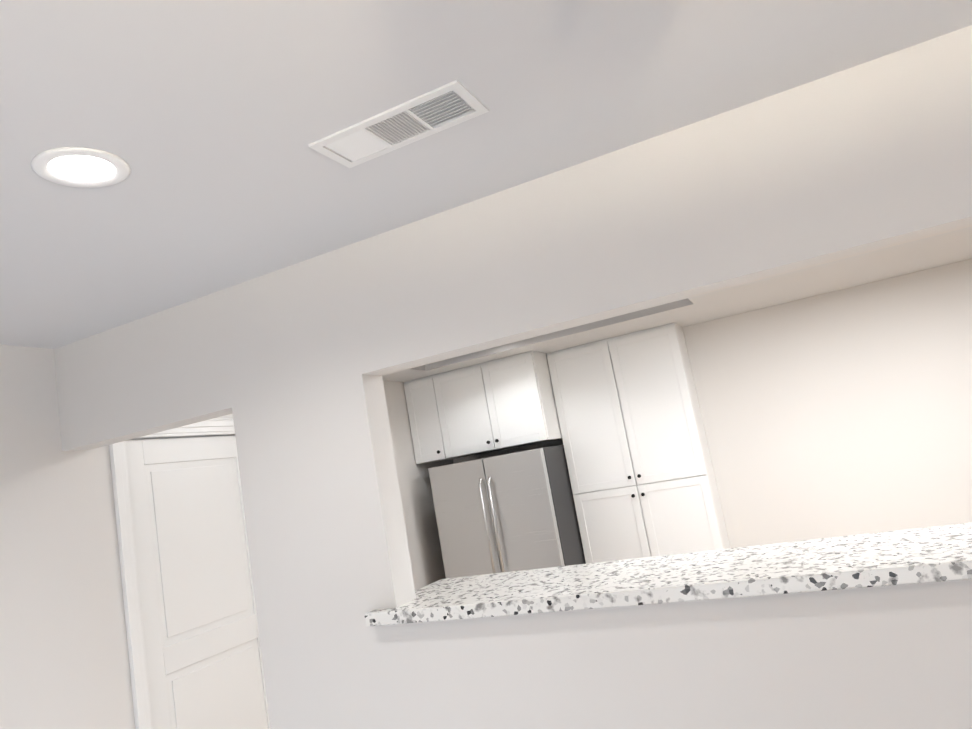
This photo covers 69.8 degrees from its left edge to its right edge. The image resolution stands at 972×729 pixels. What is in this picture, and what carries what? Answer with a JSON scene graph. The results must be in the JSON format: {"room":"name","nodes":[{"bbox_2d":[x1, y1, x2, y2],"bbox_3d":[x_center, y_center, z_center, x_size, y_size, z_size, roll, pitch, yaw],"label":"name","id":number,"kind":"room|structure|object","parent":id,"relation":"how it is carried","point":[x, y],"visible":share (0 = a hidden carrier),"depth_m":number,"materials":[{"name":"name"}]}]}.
{"room":"living room","nodes":[
{"label":"living room","id":0,"kind":"room"},
{"bbox_2d":[0,345,453,728],"bbox_3d":[-1.755,1.127,2.690,0.120,2.440,7.340,-14,-9,24],"label":"wall","id":1,"kind":"structure","parent":0,"point":[64,659],"depth_m":2.83,"materials":[{"name":"paint"}]},
{"bbox_2d":[109,418,234,728],"bbox_3d":[-1.356,1.328,3.430,0.144,2.126,0.972,-14,-9,24],"label":"door frame","id":2,"kind":"structure","parent":1,"relation":"attached to","point":[131,601],"depth_m":3.06,"materials":[{"name":"white paint"}]},
{"bbox_2d":[125,436,269,728],"bbox_3d":[-1.320,1.359,3.411,0.100,2.032,0.800,-14,-9,24],"label":"door","id":3,"kind":"structure","parent":1,"relation":"in","point":[202,641],"depth_m":3.40,"materials":[{"name":"white paint"}]},
{"bbox_2d":[0,0,971,348],"bbox_3d":[0.252,-0.919,-0.003,6.750,0.080,3.940,-14,-9,24],"label":"ceiling","id":4,"kind":"structure","parent":0,"point":[206,120],"depth_m":1.56,"materials":[{"name":"paint"}]},
{"bbox_2d":[31,147,130,187],"bbox_3d":[-0.905,-0.438,1.562,0.194,0.007,0.194,-14,-9,24],"label":"recessed light","id":5,"kind":"object","parent":4,"relation":"in","point":[81,167],"visible":1,"depth_m":1.55,"materials":[{"name":"white paint"}]},
{"bbox_2d":[308,80,488,167],"bbox_3d":[-0.205,-0.554,1.628,0.400,0.013,0.160,-14,-9,24],"label":"ceiling vent","id":6,"kind":"object","parent":4,"relation":"in","point":[356,144],"visible":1,"depth_m":1.63,"materials":[{"name":"white metal"}]},
{"bbox_2d":[54,25,971,728],"bbox_3d":[1.334,0.409,1.515,6.630,2.440,0.120,-14,-9,24],"label":"wall","id":7,"kind":"structure","parent":0,"point":[288,367],"depth_m":2.01,"materials":[{"name":"paint"}]},
{"bbox_2d":[365,523,971,626],"bbox_3d":[0.629,0.594,1.990,2.028,0.040,0.500,-14,-9,24],"label":"countertop","id":8,"kind":"structure","parent":7,"relation":"attached to","point":[923,555],"depth_m":1.90,"materials":[{"name":"stone"}]},
{"bbox_2d":[382,226,971,381],"bbox_3d":[1.870,-0.694,3.284,6.630,0.120,3.400,-14,-9,24],"label":"ceiling","id":9,"kind":"structure","parent":0,"point":[951,247],"depth_m":4.48,"materials":[{"name":"paint"}]},
{"bbox_2d":[453,259,971,547],"bbox_3d":[2.780,0.613,4.585,6.630,2.440,0.120,-14,-9,24],"label":"wall","id":10,"kind":"structure","parent":0,"point":[844,412],"depth_m":4.71,"materials":[{"name":"paint"}]},
{"bbox_2d":[404,351,561,463],"bbox_3d":[0.017,0.354,5.478,1.110,0.650,0.648,-14,-9,24],"label":"upper cabinet","id":11,"kind":"object","parent":10,"relation":"attached to","point":[505,403],"visible":1,"depth_m":5.19,"materials":[{"name":"white paint"}]},
{"bbox_3d":[2.217,1.742,2.893,6.750,0.060,3.520,-14,-9,24],"label":"floor","id":12,"kind":"structure","parent":0,"visible":0},
{"bbox_2d":[428,445,585,578],"bbox_3d":[0.269,1.517,5.148,0.900,1.700,0.831,-14,-9,24],"label":"fridge","id":13,"kind":"object","parent":12,"relation":"on","point":[515,511],"visible":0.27,"depth_m":4.88,"materials":[{"name":"silver metal"}]},
{"bbox_2d":[547,323,729,563],"bbox_3d":[1.157,0.988,5.054,0.976,2.400,0.368,-14,-9,24],"label":"pantry cabinet","id":14,"kind":"object","parent":12,"relation":"on","point":[640,467],"visible":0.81,"depth_m":4.96,"materials":[{"name":"white paint"}]}
]}

